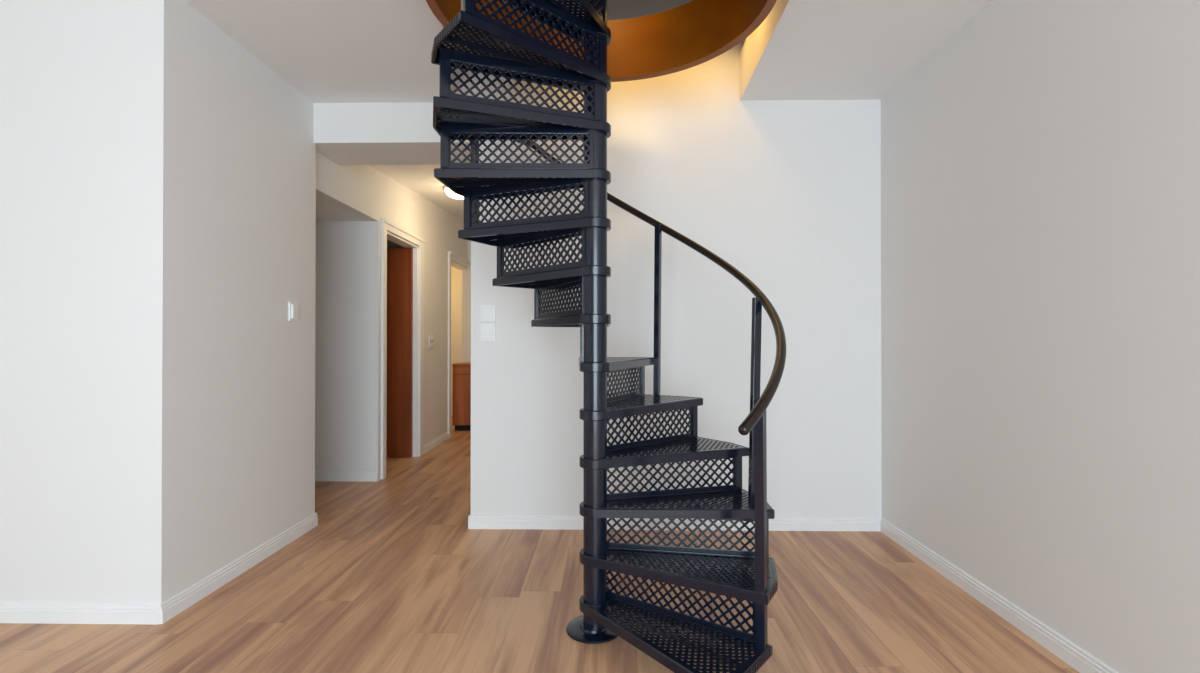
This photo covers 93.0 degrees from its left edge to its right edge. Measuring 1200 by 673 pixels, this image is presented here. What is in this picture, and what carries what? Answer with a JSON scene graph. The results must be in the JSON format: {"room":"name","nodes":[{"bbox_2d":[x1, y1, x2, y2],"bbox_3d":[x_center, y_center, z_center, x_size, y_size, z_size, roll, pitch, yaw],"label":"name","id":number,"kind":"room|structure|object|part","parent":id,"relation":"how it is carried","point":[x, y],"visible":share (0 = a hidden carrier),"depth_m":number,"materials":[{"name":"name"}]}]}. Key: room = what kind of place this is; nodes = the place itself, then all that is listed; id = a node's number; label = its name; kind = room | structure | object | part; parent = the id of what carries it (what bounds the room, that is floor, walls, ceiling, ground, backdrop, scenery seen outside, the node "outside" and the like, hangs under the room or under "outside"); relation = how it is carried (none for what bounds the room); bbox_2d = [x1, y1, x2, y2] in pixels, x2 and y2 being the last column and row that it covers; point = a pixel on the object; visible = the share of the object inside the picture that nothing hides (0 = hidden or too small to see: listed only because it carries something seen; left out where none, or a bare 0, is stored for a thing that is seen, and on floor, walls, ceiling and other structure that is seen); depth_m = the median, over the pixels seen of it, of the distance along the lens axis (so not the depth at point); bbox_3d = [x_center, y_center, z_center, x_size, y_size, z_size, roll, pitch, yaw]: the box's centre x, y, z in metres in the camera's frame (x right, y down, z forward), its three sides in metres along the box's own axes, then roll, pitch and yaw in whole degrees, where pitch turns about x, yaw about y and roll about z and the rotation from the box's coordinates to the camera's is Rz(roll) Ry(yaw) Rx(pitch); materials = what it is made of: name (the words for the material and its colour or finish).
{"room":"empty living room","nodes":[
{"label":"empty living room","id":0,"kind":"room"},
{"bbox_2d":[0,0,136,602],"bbox_3d":[-3.346,-0.148,2.553,2.664,2.770,0.120,0,0,1],"label":"wall","id":1,"kind":"structure","parent":0,"point":[68,67],"depth_m":2.48,"materials":[{"name":"white paint"}]},
{"bbox_2d":[0,602,160,624],"bbox_3d":[-3.228,1.194,2.476,2.664,0.084,0.016,0,0,1],"label":"baseboard","id":2,"kind":"structure","parent":1,"relation":"attached to","point":[10,612],"depth_m":2.45,"materials":[{"name":"white paint"}]},
{"bbox_2d":[134,0,315,602],"bbox_3d":[-1.945,-0.145,3.111,0.120,2.770,1.283,0,0,1],"label":"wall","id":3,"kind":"structure","parent":0,"point":[226,148],"depth_m":2.79,"materials":[{"name":"white paint"}]},
{"bbox_2d":[159,512,317,623],"bbox_3d":[-1.878,1.198,3.102,0.016,0.084,1.305,0,0,1],"label":"baseboard","id":4,"kind":"structure","parent":3,"relation":"attached to","point":[191,595],"depth_m":2.89,"materials":[{"name":"white paint"}]},
{"bbox_2d":[288,302,298,321],"bbox_3d":[-1.867,-0.151,3.476,0.024,0.117,0.087,0,0,1],"label":"light switch","id":5,"kind":"object","parent":3,"relation":"attached to","point":[293,307],"visible":1,"depth_m":3.45,"materials":[{"name":"white plastic"}]},
{"bbox_2d":[315,221,364,470],"bbox_3d":[-3.077,-0.050,5.002,2.080,2.600,0.100,0,0,1],"label":"wall","id":6,"kind":"structure","parent":0,"point":[340,245],"depth_m":4.94,"materials":[{"name":"white paint"}]},
{"bbox_2d":[315,471,377,481],"bbox_3d":[-3.020,1.208,4.936,2.198,0.084,0.016,0,0,1],"label":"baseboard","id":7,"kind":"structure","parent":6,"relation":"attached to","point":[319,475],"depth_m":4.92,"materials":[{"name":"white paint"}]},
{"bbox_2d":[316,198,363,220],"bbox_3d":[-3.088,-1.054,4.367,2.080,0.100,1.181,0,0,1],"label":"ceiling","id":8,"kind":"structure","parent":0,"point":[325,211],"depth_m":4.68,"materials":[{"name":"white paint"}]},
{"bbox_2d":[316,151,467,480],"bbox_3d":[-1.962,-0.245,5.894,0.120,3.000,4.281,0,0,1],"label":"wall","id":9,"kind":"structure","parent":0,"point":[363,192],"depth_m":5.16,"materials":[{"name":"white paint"}]},
{"bbox_2d":[381,218,425,478],"bbox_3d":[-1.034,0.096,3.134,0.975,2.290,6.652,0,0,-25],"label":"door frame","id":10,"kind":"structure","parent":9,"relation":"in","point":[402,283],"depth_m":5.90,"materials":[{"name":"white paint"}]},
{"bbox_2d":[429,335,433,348],"bbox_3d":[-1.879,0.063,6.377,0.030,0.150,0.150,0,0,1],"label":"light switch","id":11,"kind":"object","parent":9,"relation":"attached to","point":[431,337],"visible":1,"depth_m":6.35,"materials":[{"name":"beige plastic"}]},
{"bbox_2d":[424,432,448,453],"bbox_3d":[-1.884,1.217,6.566,0.016,0.084,0.960,0,0,1],"label":"baseboard","id":12,"kind":"structure","parent":9,"relation":"attached to","point":[444,437],"depth_m":6.52,"materials":[{"name":"white paint"}]},
{"bbox_2d":[448,251,469,437],"bbox_3d":[-1.922,0.104,7.540,0.166,2.320,0.985,0,0,1],"label":"door frame","id":13,"kind":"structure","parent":9,"relation":"in","point":[456,261],"depth_m":7.09,"materials":[{"name":"white paint"}]},
{"bbox_2d":[387,240,404,247],"bbox_3d":[-3.043,-0.039,7.052,2.080,2.600,0.100,0,0,1],"label":"ceiling","id":14,"kind":"structure","parent":0,"point":[390,244],"depth_m":7.00,"materials":[{"name":"white paint"}]},
{"bbox_2d":[369,165,463,219],"bbox_3d":[-1.349,-1.549,6.086,1.139,0.351,4.131,0,0,1],"label":"ceiling","id":15,"kind":"structure","parent":0,"point":[420,179],"depth_m":5.40,"materials":[{"name":"white paint"}]},
{"bbox_2d":[443,186,463,198],"bbox_3d":[-1.396,-1.424,5.652,0.310,0.109,0.310,0,0,1],"label":"ceiling lamp","id":16,"kind":"object","parent":15,"relation":"attached to","point":[447,190],"visible":0.39,"depth_m":5.58,"materials":[{"name":"white glass"}]},
{"bbox_2d":[451,266,461,416],"bbox_3d":[-2.400,-0.028,9.091,3.299,2.600,0.100,0,0,1],"label":"wall","id":17,"kind":"structure","parent":0,"point":[456,275],"depth_m":9.04,"materials":[{"name":"white paint"}]},
{"bbox_2d":[462,240,470,362],"bbox_3d":[-1.354,-0.233,8.085,1.174,3.000,0.120,0,0,1],"label":"wall","id":18,"kind":"structure","parent":0,"point":[466,274],"depth_m":8.03,"materials":[{"name":"white paint"}]},
{"bbox_2d":[0,417,1078,672],"bbox_3d":[-1.369,1.318,3.556,6.586,0.150,13.720,0,0,1],"label":"floor","id":19,"kind":"structure","parent":0,"point":[392,576],"depth_m":2.58,"materials":[{"name":"laminate"}]},
{"bbox_2d":[452,363,470,430],"bbox_3d":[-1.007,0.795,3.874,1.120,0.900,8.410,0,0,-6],"label":"base cabinet","id":20,"kind":"object","parent":19,"relation":"on","point":[461,386],"visible":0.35,"depth_m":7.61,"materials":[{"name":"orange wood"}]},
{"bbox_3d":[-1.704,0.451,7.617,0.534,0.103,0.019,0,0,1],"label":"drawer","id":21,"kind":"part","parent":20,"relation":"part of","materials":[{"name":"orange wood"}]},
{"bbox_2d":[431,0,785,672],"bbox_3d":[0.037,-0.715,2.441,1.434,3.905,1.464,0,0,9],"label":"spiral staircase","id":22,"kind":"structure","parent":19,"relation":"on","point":[750,575],"depth_m":2.36,"materials":[{"name":"black metal"}]},
{"bbox_3d":[-0.341,-0.788,2.363,0.635,0.190,0.022,0,0,-1],"label":"riser frame","id":23,"kind":"part","parent":22,"relation":"part of","materials":[{"name":"black metal"}]},
{"bbox_3d":[-0.304,-0.988,2.254,0.639,0.190,0.022,0,0,-21],"label":"riser frame","id":24,"kind":"part","parent":22,"relation":"part of","materials":[{"name":"black metal"}]},
{"bbox_3d":[-0.330,-0.781,2.363,0.585,0.137,0.006,0,0,-1],"label":"lattice panel","id":25,"kind":"part","parent":22,"relation":"part of","materials":[{"name":"black metal"}]},
{"bbox_3d":[-0.294,-0.982,2.258,0.589,0.137,0.006,0,0,-21],"label":"lattice panel","id":26,"kind":"part","parent":22,"relation":"part of","materials":[{"name":"black metal"}]},
{"bbox_3d":[-0.333,-0.587,2.502,0.636,0.190,0.022,0,0,24],"label":"riser frame","id":27,"kind":"part","parent":22,"relation":"part of","materials":[{"name":"black metal"}]},
{"bbox_3d":[-0.323,-0.581,2.497,0.586,0.137,0.006,0,0,24],"label":"lattice panel","id":28,"kind":"part","parent":22,"relation":"part of","materials":[{"name":"black metal"}]},
{"bbox_3d":[-0.226,-1.189,2.157,0.648,0.190,0.022,0,0,-43],"label":"riser frame","id":29,"kind":"part","parent":22,"relation":"part of","materials":[{"name":"black metal"}]},
{"bbox_3d":[-0.218,-1.182,2.164,0.598,0.137,0.006,0,0,-43],"label":"lattice panel","id":30,"kind":"part","parent":22,"relation":"part of","materials":[{"name":"black metal"}]},
{"bbox_3d":[-0.281,-0.387,2.611,0.022,0.190,0.643,0,0,-44],"label":"riser frame","id":31,"kind":"part","parent":22,"relation":"part of","materials":[{"name":"black metal"}]},
{"bbox_3d":[-0.273,-0.380,2.603,0.006,0.137,0.593,0,0,-44],"label":"lattice panel","id":32,"kind":"part","parent":22,"relation":"part of","materials":[{"name":"black metal"}]},
{"bbox_3d":[-0.199,-0.186,2.691,0.022,0.190,0.652,0,0,-25],"label":"riser frame","id":33,"kind":"part","parent":22,"relation":"part of","materials":[{"name":"black metal"}]},
{"bbox_3d":[-0.195,-0.180,2.681,0.006,0.137,0.602,0,0,-25],"label":"lattice panel","id":34,"kind":"part","parent":22,"relation":"part of","materials":[{"name":"black metal"}]},
{"bbox_3d":[-0.082,0.014,2.744,0.022,0.190,0.665,0,0,-3],"label":"riser frame","id":35,"kind":"part","parent":22,"relation":"part of","materials":[{"name":"black metal"}]},
{"bbox_3d":[-0.027,1.226,2.403,0.230,0.022,0.230,0,0,1],"label":"plate","id":36,"kind":"part","parent":22,"relation":"part of","materials":[{"name":"black metal"}]},
{"bbox_3d":[-0.108,-1.383,2.103,0.006,0.137,0.610,0,0,24],"label":"lattice panel","id":37,"kind":"part","parent":22,"relation":"part of","materials":[{"name":"black metal"}]},
{"bbox_3d":[-0.112,-1.389,2.092,0.022,0.190,0.660,0,0,24],"label":"riser frame","id":38,"kind":"part","parent":22,"relation":"part of","materials":[{"name":"black metal"}]},
{"bbox_3d":[0.080,0.221,2.731,0.006,0.137,0.633,0,0,25],"label":"lattice panel","id":39,"kind":"part","parent":22,"relation":"part of","materials":[{"name":"black metal"}]},
{"bbox_3d":[0.085,0.214,2.740,0.022,0.190,0.683,0,0,25],"label":"riser frame","id":40,"kind":"part","parent":22,"relation":"part of","materials":[{"name":"black metal"}]},
{"bbox_3d":[0.212,0.420,2.662,0.646,0.137,0.006,0,0,-40],"label":"lattice panel","id":41,"kind":"part","parent":22,"relation":"part of","materials":[{"name":"black metal"}]},
{"bbox_3d":[0.204,-0.394,2.640,1.502,1.433,0.898,0,0,41],"label":"handrail","id":42,"kind":"part","parent":22,"relation":"part of","materials":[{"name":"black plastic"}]},
{"bbox_3d":[0.220,0.414,2.668,0.696,0.190,0.022,0,0,-40],"label":"riser frame","id":43,"kind":"part","parent":22,"relation":"part of","materials":[{"name":"black metal"}]},
{"bbox_3d":[0.301,0.620,2.540,0.655,0.137,0.006,0,0,-15],"label":"lattice panel","id":44,"kind":"part","parent":22,"relation":"part of","materials":[{"name":"black metal"}]},
{"bbox_3d":[0.312,0.613,2.543,0.705,0.190,0.022,0,0,-15],"label":"riser frame","id":45,"kind":"part","parent":22,"relation":"part of","materials":[{"name":"black metal"}]},
{"bbox_3d":[0.289,1.018,2.247,0.653,0.137,0.006,0,0,35],"label":"lattice panel","id":46,"kind":"part","parent":22,"relation":"part of","materials":[{"name":"black metal"}]},
{"bbox_3d":[0.329,0.819,2.390,0.657,0.137,0.006,0,0,10],"label":"lattice panel","id":47,"kind":"part","parent":22,"relation":"part of","materials":[{"name":"black metal"}]},
{"bbox_3d":[0.298,1.012,2.241,0.703,0.190,0.022,0,0,35],"label":"riser frame","id":48,"kind":"part","parent":22,"relation":"part of","materials":[{"name":"black metal"}]},
{"bbox_3d":[0.340,0.813,2.388,0.707,0.190,0.022,0,0,10],"label":"riser frame","id":49,"kind":"part","parent":22,"relation":"part of","materials":[{"name":"black metal"}]},
{"bbox_2d":[185,0,992,102],"bbox_3d":[-1.423,-1.695,0.217,6.586,0.300,7.009,0,0,1],"label":"ceiling","id":50,"kind":"structure","parent":0,"point":[329,51],"depth_m":2.98,"materials":[{"name":"white paint"}]},
{"bbox_2d":[426,0,776,81],"bbox_3d":[0.073,-1.577,2.578,1.476,0.330,1.129,0,0,23],"label":"lining","id":51,"kind":"object","parent":50,"relation":"attached to","point":[693,33],"visible":0.6,"depth_m":2.98,"materials":[{"name":"brown wood"}]},
{"bbox_2d":[450,0,881,516],"bbox_3d":[-0.065,-1.356,3.748,3.986,5.200,0.140,0,0,1],"label":"wall","id":52,"kind":"structure","parent":0,"point":[787,193],"depth_m":3.68,"materials":[{"name":"white paint"}]},
{"bbox_2d":[314,102,470,164],"bbox_3d":[-1.403,-1.395,3.955,1.135,0.260,0.470,0,0,1],"label":"beam","id":53,"kind":"structure","parent":52,"relation":"attached to","point":[344,133],"depth_m":3.73,"materials":[{"name":"white paint"}]},
{"bbox_2d":[481,323,495,340],"bbox_3d":[-0.725,-0.027,3.689,0.097,0.118,0.025,0,0,1],"label":"light switch","id":54,"kind":"object","parent":52,"relation":"attached to","point":[488,330],"visible":1,"depth_m":3.69,"materials":[{"name":"white plastic"}]},
{"bbox_2d":[481,304,495,321],"bbox_3d":[-0.725,-0.152,3.692,0.097,0.112,0.021,0,0,1],"label":"light switch","id":55,"kind":"object","parent":52,"relation":"attached to","point":[488,311],"visible":1,"depth_m":3.69,"materials":[{"name":"white plastic"}]},
{"bbox_2d":[468,515,881,530],"bbox_3d":[0.477,1.202,3.667,2.659,0.084,0.016,0,0,1],"label":"baseboard","id":56,"kind":"structure","parent":52,"relation":"attached to","point":[474,521],"depth_m":3.66,"materials":[{"name":"white paint"}]},
{"bbox_2d":[881,0,1199,672],"bbox_3d":[1.809,-1.374,0.162,0.120,5.200,7.009,0,0,1],"label":"wall","id":57,"kind":"structure","parent":0,"point":[1040,167],"depth_m":2.22,"materials":[{"name":"white paint"}]},
{"bbox_2d":[880,518,1118,672],"bbox_3d":[1.741,1.184,0.201,0.016,0.084,6.873,0,0,1],"label":"baseboard","id":58,"kind":"structure","parent":57,"relation":"attached to","point":[1079,659],"depth_m":2.49,"materials":[{"name":"white paint"}]}
]}

